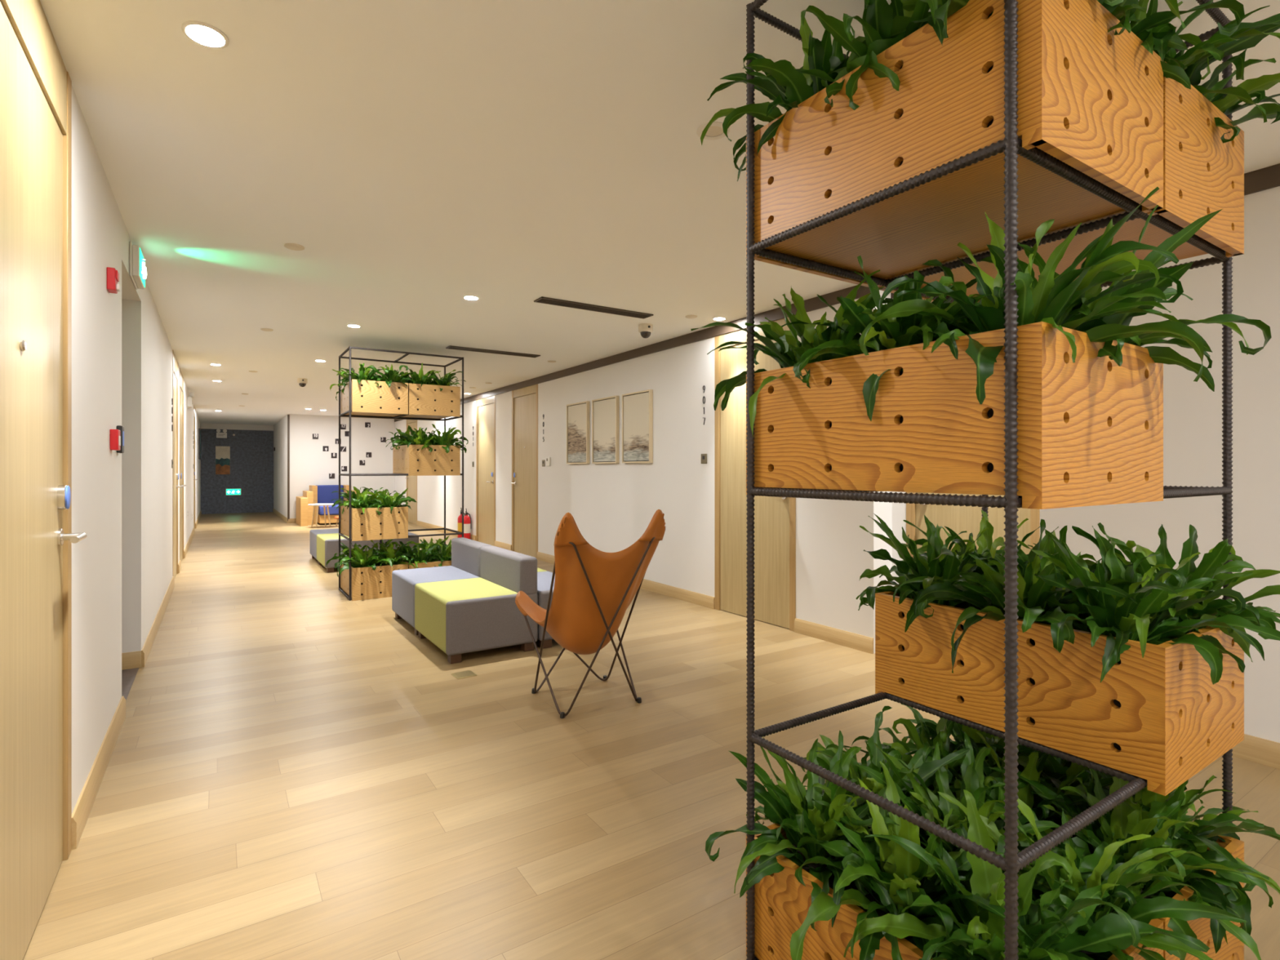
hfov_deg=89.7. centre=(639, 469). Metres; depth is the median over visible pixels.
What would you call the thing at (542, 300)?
ceiling vent
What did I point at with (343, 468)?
square
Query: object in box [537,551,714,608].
baseboard
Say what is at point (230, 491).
exit sign
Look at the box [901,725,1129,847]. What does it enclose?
fern
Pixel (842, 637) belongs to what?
baseboard
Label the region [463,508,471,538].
fire extinguisher
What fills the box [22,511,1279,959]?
floor
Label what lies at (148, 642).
baseboard
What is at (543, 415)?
room number
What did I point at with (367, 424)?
square
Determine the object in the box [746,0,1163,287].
planter box
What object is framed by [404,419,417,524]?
door
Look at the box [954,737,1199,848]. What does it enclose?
fern
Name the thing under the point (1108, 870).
fern
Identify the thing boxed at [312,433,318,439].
square
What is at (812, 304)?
trim
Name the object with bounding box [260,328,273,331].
sprinkler cover
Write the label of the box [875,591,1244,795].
planter box
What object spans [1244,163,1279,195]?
trim
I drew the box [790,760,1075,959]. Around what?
fern
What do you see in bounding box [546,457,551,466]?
thermostat
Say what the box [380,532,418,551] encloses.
module
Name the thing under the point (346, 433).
square
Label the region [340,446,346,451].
square
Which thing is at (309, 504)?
side table
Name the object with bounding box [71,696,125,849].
baseboard
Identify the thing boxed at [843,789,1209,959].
fern
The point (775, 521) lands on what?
door
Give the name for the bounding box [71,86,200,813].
wall
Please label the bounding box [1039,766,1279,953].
fern
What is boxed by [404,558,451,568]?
planter box
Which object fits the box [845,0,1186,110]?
fern
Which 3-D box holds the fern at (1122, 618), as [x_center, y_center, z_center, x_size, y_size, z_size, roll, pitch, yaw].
[1.147,0.320,1.486,0.501,0.360,0.580,0,0,29]
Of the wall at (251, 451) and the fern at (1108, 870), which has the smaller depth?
the fern at (1108, 870)
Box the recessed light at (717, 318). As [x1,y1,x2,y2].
[712,316,726,320]
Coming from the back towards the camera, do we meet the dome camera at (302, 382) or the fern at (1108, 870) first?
the dome camera at (302, 382)
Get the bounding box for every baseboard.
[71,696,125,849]
[121,650,141,670]
[141,576,174,666]
[177,560,181,573]
[183,526,194,558]
[195,511,201,528]
[272,508,288,523]
[288,518,296,523]
[416,520,475,540]
[494,540,511,551]
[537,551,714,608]
[794,617,873,653]
[1231,733,1279,768]
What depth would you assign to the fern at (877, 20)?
1.31 m
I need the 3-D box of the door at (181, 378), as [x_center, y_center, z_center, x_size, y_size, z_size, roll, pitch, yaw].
[-6.093,-0.011,8.513,0.167,2.515,1.080,0,0,-33]
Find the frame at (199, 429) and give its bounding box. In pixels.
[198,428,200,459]
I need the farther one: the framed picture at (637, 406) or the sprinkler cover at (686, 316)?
the framed picture at (637, 406)
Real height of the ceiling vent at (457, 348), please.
0.010 m
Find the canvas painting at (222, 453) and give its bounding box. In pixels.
[215,445,230,474]
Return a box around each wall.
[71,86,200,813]
[200,422,273,431]
[200,428,273,514]
[273,414,287,517]
[287,413,395,518]
[395,186,1279,742]
[892,491,906,586]
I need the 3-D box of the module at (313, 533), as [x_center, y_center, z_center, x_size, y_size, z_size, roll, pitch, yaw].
[-4.166,0.926,8.885,0.626,0.640,0.732,0,0,-33]
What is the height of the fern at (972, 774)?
0.356 m
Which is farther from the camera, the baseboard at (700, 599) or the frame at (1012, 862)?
the baseboard at (700, 599)
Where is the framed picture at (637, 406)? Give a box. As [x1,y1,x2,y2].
[622,389,653,462]
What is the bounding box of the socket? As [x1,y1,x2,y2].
[450,670,476,679]
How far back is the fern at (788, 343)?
1.59 m
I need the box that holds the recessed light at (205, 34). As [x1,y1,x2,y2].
[181,20,229,48]
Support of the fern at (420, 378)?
in the planter box at (426, 402)
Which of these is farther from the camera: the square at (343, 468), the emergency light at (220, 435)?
the emergency light at (220, 435)
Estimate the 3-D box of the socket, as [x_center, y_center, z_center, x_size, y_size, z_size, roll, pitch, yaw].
[-1.066,1.243,3.895,0.120,0.005,0.120,0,0,-36]
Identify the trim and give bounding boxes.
[287,414,289,520]
[394,284,870,422]
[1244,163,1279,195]
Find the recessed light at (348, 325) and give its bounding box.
[346,324,360,327]
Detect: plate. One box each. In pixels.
[542,459,545,466]
[701,453,706,463]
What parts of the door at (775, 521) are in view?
transom panel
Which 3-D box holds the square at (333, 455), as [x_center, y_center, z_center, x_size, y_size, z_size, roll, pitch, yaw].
[-7.296,-0.324,15.354,0.124,0.124,0.018,0,0,-33]
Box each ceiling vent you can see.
[445,345,540,357]
[533,296,653,319]
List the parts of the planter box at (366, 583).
panel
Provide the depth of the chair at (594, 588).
3.28 m
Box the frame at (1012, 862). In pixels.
[746,0,1232,959]
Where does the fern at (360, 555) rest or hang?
in the planter box at (366, 583)
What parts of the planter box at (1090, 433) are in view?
panel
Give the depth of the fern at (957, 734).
2.03 m
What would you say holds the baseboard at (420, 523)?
attached to the wall at (1193, 416)
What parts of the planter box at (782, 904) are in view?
panel, panel, panel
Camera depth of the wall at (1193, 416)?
4.50 m
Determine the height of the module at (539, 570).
0.398 m
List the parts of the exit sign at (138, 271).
plate, casing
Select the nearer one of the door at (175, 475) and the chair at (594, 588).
the chair at (594, 588)
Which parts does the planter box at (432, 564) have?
panel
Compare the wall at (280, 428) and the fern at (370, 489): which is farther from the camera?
the wall at (280, 428)
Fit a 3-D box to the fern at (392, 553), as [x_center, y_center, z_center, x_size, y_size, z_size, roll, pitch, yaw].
[-2.455,0.870,6.398,0.515,0.309,0.484,0,0,-16]
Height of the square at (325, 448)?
0.124 m
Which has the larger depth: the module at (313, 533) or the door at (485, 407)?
the door at (485, 407)
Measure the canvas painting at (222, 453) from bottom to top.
0.790 m
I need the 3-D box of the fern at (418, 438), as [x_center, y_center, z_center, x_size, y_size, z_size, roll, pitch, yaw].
[-2.218,-0.300,6.532,0.469,0.284,0.498,0,0,24]
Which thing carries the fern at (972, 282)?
in the planter box at (1090, 433)
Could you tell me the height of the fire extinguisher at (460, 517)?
0.571 m
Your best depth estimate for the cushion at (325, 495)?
15.02 m
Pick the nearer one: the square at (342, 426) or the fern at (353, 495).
the fern at (353, 495)
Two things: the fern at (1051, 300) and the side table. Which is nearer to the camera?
the fern at (1051, 300)
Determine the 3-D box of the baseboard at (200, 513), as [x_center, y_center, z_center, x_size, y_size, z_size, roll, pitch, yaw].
[-10.717,1.194,15.633,0.016,0.105,5.100,0,0,-33]
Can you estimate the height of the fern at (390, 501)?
0.326 m
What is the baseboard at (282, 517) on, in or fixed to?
attached to the wall at (280, 428)
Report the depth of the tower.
6.63 m
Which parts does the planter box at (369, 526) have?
panel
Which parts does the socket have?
lid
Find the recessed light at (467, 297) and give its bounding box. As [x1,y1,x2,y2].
[462,295,479,300]
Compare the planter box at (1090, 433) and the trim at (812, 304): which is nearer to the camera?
the planter box at (1090, 433)
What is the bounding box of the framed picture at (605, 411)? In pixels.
[591,395,619,463]
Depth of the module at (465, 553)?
5.19 m
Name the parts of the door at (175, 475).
frame, transom panel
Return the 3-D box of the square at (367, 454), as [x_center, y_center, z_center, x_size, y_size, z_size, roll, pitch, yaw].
[-6.646,-0.349,15.780,0.124,0.124,0.018,0,0,-33]
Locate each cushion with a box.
[315,484,343,503]
[318,503,338,515]
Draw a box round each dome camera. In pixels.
[297,377,307,386]
[638,323,653,337]
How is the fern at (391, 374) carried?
in the planter box at (393, 401)
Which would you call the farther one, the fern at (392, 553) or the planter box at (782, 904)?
the fern at (392, 553)
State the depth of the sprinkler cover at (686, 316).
5.33 m
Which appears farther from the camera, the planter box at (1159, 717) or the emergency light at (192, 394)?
the emergency light at (192, 394)
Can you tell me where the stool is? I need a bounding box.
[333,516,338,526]
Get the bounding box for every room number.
[171,398,173,431]
[542,414,544,441]
[702,385,705,425]
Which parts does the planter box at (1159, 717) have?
panel, panel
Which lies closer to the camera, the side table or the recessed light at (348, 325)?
the recessed light at (348, 325)
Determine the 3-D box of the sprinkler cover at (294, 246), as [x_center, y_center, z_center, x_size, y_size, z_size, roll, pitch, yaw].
[-1.968,-1.263,3.667,0.104,0.012,0.104,0,0,-33]
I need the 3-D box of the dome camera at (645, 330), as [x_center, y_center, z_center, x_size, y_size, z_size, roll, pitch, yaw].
[0.051,-1.210,5.669,0.128,0.117,0.132,0,0,-28]
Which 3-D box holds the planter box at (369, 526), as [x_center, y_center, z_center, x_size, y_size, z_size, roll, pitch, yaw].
[-2.698,0.527,6.516,0.510,0.308,0.708,0,0,-33]
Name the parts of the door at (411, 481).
transom panel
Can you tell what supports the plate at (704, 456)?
attached to the wall at (1193, 416)
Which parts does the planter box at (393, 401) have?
panel, panel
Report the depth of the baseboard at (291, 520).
14.87 m
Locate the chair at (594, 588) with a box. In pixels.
[515,509,665,718]
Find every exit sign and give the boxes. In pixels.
[129,240,146,289]
[225,488,240,495]
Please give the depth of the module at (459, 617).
4.35 m
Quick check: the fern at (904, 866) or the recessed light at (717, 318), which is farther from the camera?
the recessed light at (717, 318)
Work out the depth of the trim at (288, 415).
14.83 m
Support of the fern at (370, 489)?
in the planter box at (369, 526)
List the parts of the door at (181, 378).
frame, transom panel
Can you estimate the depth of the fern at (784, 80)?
1.50 m
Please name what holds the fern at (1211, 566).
in the planter box at (1159, 717)
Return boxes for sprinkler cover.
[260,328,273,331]
[284,243,304,250]
[685,315,697,318]
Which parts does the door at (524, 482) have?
transom panel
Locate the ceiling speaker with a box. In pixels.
[696,121,729,139]
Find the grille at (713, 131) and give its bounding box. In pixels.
[702,125,723,136]
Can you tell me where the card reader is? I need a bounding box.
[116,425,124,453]
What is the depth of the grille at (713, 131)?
2.41 m
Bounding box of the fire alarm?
[106,266,119,293]
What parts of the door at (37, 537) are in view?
transom panel, frame, lever handle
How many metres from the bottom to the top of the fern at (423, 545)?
0.348 m
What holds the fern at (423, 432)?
in the planter box at (410, 460)
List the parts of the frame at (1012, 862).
post, rail, rail, rail, rail, rail, rail, rail, rail, post, post, rail, rail, rail, rail, rail, rail, rail, rail, rail, post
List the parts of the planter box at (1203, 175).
panel, panel, panel, panel, panel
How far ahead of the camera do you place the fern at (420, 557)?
6.51 m
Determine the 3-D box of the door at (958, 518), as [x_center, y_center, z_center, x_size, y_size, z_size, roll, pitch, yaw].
[2.062,0.034,4.017,0.167,2.425,0.860,0,0,-33]
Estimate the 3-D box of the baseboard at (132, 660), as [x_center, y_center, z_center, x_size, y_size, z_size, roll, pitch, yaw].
[-4.049,1.194,3.434,2.200,0.105,0.016,0,0,-33]
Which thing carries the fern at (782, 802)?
in the planter box at (782, 904)
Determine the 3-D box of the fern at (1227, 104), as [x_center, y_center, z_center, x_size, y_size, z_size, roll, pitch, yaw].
[1.301,-0.908,1.673,0.574,0.386,0.641,-1,0,-15]
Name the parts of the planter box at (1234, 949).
panel, panel, panel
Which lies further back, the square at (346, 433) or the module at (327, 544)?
the square at (346, 433)
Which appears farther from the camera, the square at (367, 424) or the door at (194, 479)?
the square at (367, 424)
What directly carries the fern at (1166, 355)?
in the planter box at (1090, 433)
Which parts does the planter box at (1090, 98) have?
panel, panel, panel, panel, panel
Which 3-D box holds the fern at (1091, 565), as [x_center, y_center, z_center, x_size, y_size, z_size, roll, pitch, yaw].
[1.206,0.319,1.871,0.524,0.330,0.530,0,0,19]
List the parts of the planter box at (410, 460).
panel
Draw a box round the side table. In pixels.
[307,503,333,528]
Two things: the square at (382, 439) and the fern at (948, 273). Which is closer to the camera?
the fern at (948, 273)
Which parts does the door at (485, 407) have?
transom panel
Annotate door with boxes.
[0,0,87,959]
[173,351,182,577]
[179,368,186,560]
[193,404,197,528]
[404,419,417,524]
[475,395,495,546]
[511,383,537,559]
[714,316,795,631]
[906,302,1039,558]
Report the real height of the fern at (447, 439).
0.312 m
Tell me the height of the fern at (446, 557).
0.272 m
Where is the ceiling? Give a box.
[40,0,1279,425]
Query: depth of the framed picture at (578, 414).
7.84 m
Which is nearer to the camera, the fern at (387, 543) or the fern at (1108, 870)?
the fern at (1108, 870)
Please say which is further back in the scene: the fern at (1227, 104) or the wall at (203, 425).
the wall at (203, 425)
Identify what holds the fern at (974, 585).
in the planter box at (1159, 717)
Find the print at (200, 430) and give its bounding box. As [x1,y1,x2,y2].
[200,430,200,457]
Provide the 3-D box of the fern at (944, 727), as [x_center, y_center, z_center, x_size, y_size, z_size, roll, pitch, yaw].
[0.902,0.883,1.889,0.545,0.373,0.609,2,1,-7]
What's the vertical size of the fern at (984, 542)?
0.392 m
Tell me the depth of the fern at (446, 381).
6.62 m
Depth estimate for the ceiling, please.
2.75 m
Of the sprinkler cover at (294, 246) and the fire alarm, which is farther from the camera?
the sprinkler cover at (294, 246)
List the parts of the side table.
leg, leg, leg, leg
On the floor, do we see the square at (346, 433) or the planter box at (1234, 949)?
the planter box at (1234, 949)
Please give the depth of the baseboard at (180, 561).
7.83 m
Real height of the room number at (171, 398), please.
0.346 m
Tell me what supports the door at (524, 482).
in the wall at (1193, 416)
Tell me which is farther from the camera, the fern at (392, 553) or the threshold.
the fern at (392, 553)
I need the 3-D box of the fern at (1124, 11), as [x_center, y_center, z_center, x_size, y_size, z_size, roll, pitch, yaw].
[0.910,-0.905,1.415,0.599,0.370,0.517,0,0,3]
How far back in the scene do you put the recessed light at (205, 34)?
1.87 m
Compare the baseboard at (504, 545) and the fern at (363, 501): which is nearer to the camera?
the fern at (363, 501)
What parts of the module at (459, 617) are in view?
leg, leg, seat, panel, backrest, leg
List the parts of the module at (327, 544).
leg, seat, panel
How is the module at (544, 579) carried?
on the floor
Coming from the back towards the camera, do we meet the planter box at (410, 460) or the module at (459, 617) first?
the planter box at (410, 460)
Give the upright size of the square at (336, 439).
0.124 m
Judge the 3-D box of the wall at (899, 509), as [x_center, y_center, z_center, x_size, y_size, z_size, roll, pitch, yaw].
[1.802,-0.011,4.457,0.100,2.515,0.160,0,0,-33]
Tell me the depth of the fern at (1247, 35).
1.38 m
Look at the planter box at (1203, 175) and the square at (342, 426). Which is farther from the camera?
the square at (342, 426)
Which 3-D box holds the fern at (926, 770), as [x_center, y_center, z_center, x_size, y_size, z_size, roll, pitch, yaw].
[0.677,0.880,1.748,0.537,0.345,0.554,0,0,23]
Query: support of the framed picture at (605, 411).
attached to the wall at (1193, 416)
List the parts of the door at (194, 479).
frame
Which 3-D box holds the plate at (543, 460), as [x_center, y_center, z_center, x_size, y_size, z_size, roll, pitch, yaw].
[-1.312,-0.079,8.745,0.011,0.090,0.084,0,0,-33]
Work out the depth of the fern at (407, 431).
6.87 m
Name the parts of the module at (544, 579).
leg, panel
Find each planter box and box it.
[340,379,408,418]
[340,505,408,541]
[340,560,408,600]
[392,382,460,421]
[392,444,460,475]
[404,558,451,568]
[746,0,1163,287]
[746,321,1163,509]
[746,822,1163,959]
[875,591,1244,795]
[878,61,1244,302]
[956,773,1244,959]
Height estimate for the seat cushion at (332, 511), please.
0.209 m
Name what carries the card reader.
attached to the wall at (96, 216)
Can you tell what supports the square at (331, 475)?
attached to the wall at (308, 464)
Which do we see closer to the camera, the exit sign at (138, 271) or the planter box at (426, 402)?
the exit sign at (138, 271)
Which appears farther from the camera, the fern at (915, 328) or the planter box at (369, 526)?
the planter box at (369, 526)
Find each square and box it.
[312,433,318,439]
[322,445,328,451]
[328,473,334,478]
[331,453,337,457]
[335,438,341,444]
[340,424,346,429]
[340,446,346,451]
[341,466,346,471]
[344,431,349,436]
[359,459,364,465]
[364,422,370,427]
[365,452,371,457]
[380,436,386,442]
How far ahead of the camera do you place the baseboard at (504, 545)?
9.95 m
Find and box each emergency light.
[187,391,195,408]
[216,428,226,438]
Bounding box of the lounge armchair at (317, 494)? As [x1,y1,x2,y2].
[296,484,356,526]
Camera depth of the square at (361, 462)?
15.70 m
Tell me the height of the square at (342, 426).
0.127 m
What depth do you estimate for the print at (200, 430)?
16.10 m
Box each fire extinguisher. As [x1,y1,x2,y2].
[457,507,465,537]
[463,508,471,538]
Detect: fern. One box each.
[325,542,368,577]
[329,367,365,400]
[331,486,384,515]
[331,487,375,514]
[336,542,393,574]
[339,363,388,394]
[362,541,415,567]
[363,487,407,507]
[364,488,416,513]
[365,364,412,387]
[366,538,401,564]
[386,427,424,449]
[391,425,440,452]
[395,541,428,561]
[396,362,440,391]
[400,543,444,568]
[407,535,451,559]
[417,539,451,568]
[421,423,468,453]
[421,429,435,438]
[427,369,466,391]
[690,269,943,437]
[700,17,900,181]
[705,729,910,931]
[756,0,943,155]
[777,278,977,357]
[778,706,1004,852]
[781,255,989,388]
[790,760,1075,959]
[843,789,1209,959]
[844,703,1020,808]
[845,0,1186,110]
[848,731,1093,928]
[855,513,1026,632]
[858,186,1204,421]
[879,259,982,320]
[893,519,1155,673]
[896,510,1039,608]
[898,716,1040,777]
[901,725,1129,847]
[934,791,1247,959]
[940,204,1271,391]
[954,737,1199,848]
[958,525,1189,633]
[984,766,1279,959]
[1017,525,1279,684]
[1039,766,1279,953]
[1055,522,1279,662]
[1097,0,1244,88]
[1128,0,1279,122]
[1163,4,1279,142]
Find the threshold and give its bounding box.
[121,667,138,700]
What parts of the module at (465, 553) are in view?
leg, seat, backrest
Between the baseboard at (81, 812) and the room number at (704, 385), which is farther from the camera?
the room number at (704, 385)
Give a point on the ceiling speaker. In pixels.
(715, 131)
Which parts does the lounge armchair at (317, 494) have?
arm, arm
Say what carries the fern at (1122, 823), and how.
in the planter box at (1234, 949)
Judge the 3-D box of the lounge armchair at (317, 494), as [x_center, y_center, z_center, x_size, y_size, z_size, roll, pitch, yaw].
[-7.087,0.811,14.796,1.360,0.870,1.020,0,0,-33]
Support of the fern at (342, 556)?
in the planter box at (366, 583)
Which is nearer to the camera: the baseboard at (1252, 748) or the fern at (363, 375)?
the baseboard at (1252, 748)
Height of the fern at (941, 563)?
0.376 m
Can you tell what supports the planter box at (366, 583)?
on the floor
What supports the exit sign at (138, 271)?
attached to the wall at (96, 216)
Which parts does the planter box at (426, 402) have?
panel, panel, panel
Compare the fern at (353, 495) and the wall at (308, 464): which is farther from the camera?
the wall at (308, 464)
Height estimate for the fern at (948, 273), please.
0.346 m
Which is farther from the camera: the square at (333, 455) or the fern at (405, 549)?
the square at (333, 455)
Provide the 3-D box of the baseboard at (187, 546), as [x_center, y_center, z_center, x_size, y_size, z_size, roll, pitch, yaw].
[-7.580,1.194,10.845,0.016,0.105,4.450,0,0,-33]
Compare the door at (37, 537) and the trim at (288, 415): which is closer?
the door at (37, 537)
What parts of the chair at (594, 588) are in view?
frame rod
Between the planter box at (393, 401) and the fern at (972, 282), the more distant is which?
the planter box at (393, 401)
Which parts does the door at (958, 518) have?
frame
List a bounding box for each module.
[310,528,338,564]
[316,533,380,573]
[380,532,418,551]
[391,537,492,635]
[414,546,537,663]
[537,568,546,572]
[537,571,555,648]
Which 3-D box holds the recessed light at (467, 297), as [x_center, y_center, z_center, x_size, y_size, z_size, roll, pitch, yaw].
[-1.249,-1.266,4.761,0.116,0.006,0.116,0,0,-33]
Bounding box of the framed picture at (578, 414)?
[566,400,590,463]
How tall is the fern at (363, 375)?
0.299 m
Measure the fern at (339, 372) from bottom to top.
0.345 m

